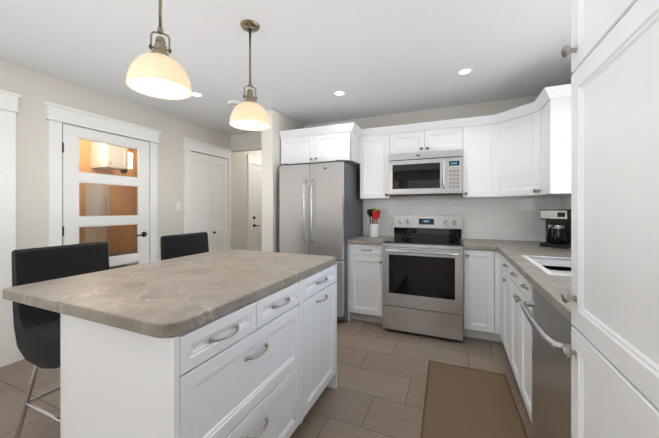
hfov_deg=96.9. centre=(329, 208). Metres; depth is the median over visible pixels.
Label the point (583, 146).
tall cabinet
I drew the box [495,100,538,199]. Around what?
upper cabinet
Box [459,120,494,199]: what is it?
upper cabinet
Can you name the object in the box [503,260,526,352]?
base cabinet
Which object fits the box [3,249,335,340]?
island countertop
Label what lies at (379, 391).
floor
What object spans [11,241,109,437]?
stool
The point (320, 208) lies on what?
fridge
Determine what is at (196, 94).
recessed light
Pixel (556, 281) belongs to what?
countertop
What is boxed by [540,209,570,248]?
coffee maker
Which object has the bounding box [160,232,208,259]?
stool
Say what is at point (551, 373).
dishwasher
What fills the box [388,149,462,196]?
microwave
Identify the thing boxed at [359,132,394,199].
upper cabinet
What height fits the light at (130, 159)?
0.300 m
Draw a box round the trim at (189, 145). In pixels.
[182,137,231,248]
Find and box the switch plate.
[176,201,180,209]
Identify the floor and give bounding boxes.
[0,319,534,437]
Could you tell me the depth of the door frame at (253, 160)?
5.15 m
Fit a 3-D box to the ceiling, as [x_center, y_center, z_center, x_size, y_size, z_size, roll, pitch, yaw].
[-0.953,-1.220,2.158,5.740,0.060,9.540,0,0,23]
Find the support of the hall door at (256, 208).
in the wall at (36, 90)
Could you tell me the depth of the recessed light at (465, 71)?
2.54 m
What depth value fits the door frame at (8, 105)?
2.35 m
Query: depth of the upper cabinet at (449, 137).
3.12 m
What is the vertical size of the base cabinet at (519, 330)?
0.700 m
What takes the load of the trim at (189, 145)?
attached to the wall at (36, 90)
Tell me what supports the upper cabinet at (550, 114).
attached to the kitchen
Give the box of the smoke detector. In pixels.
[228,100,239,106]
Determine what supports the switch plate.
attached to the wall at (36, 90)
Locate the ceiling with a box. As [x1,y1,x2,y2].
[0,0,572,134]
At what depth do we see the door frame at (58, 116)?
2.79 m
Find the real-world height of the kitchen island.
0.876 m
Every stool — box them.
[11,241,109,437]
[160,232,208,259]
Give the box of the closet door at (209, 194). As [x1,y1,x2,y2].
[191,151,227,251]
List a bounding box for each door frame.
[0,89,21,366]
[44,101,160,261]
[247,154,261,250]
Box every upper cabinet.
[279,124,366,167]
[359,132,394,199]
[391,128,426,153]
[427,124,462,151]
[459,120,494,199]
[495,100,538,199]
[539,85,562,195]
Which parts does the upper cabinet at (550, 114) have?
crown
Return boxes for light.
[120,152,132,173]
[125,0,191,99]
[192,92,202,96]
[229,19,270,130]
[333,91,345,95]
[457,68,472,74]
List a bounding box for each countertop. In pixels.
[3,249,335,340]
[347,236,393,243]
[463,240,549,251]
[495,244,562,263]
[527,256,562,283]
[539,264,562,295]
[551,276,562,311]
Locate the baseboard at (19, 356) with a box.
[16,347,24,361]
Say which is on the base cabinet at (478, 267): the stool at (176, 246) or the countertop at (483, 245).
the countertop at (483, 245)
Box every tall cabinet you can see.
[79,141,136,268]
[563,0,658,437]
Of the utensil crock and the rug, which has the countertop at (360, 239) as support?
the utensil crock
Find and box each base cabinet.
[348,244,382,322]
[462,240,494,340]
[495,248,502,341]
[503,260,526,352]
[507,284,562,422]
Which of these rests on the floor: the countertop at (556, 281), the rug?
the rug
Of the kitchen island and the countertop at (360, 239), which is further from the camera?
the countertop at (360, 239)
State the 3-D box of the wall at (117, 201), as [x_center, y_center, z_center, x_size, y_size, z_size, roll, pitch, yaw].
[-3.417,0.035,3.542,0.120,2.450,2.700,0,0,23]
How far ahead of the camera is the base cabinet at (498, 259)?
2.68 m
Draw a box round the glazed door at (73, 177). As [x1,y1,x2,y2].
[62,124,148,267]
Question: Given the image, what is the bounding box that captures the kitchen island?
[60,261,336,437]
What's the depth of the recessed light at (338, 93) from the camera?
3.02 m
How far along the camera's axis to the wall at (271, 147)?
3.49 m
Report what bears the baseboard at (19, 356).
attached to the wall at (36, 90)
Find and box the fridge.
[279,160,362,320]
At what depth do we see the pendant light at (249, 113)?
1.87 m
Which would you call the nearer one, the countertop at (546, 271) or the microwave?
the countertop at (546, 271)
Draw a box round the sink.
[521,255,570,275]
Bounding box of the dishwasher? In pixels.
[521,286,573,437]
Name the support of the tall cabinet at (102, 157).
on the floor
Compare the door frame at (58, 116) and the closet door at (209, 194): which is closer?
the door frame at (58, 116)
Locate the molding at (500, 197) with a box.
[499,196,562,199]
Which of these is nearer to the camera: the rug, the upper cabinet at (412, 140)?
the rug
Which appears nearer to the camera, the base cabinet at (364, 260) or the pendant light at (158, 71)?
the pendant light at (158, 71)
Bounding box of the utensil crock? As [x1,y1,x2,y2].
[367,208,380,236]
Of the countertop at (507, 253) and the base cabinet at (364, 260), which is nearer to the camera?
the countertop at (507, 253)
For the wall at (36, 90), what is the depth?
2.88 m
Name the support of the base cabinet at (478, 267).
on the floor
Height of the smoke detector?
0.034 m
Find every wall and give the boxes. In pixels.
[0,59,261,346]
[79,139,136,252]
[230,95,547,199]
[262,108,303,251]
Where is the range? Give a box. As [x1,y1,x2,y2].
[382,215,462,340]
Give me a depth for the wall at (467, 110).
3.57 m
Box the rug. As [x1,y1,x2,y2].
[420,360,527,437]
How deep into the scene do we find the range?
2.87 m
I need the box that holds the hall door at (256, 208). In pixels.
[252,165,261,250]

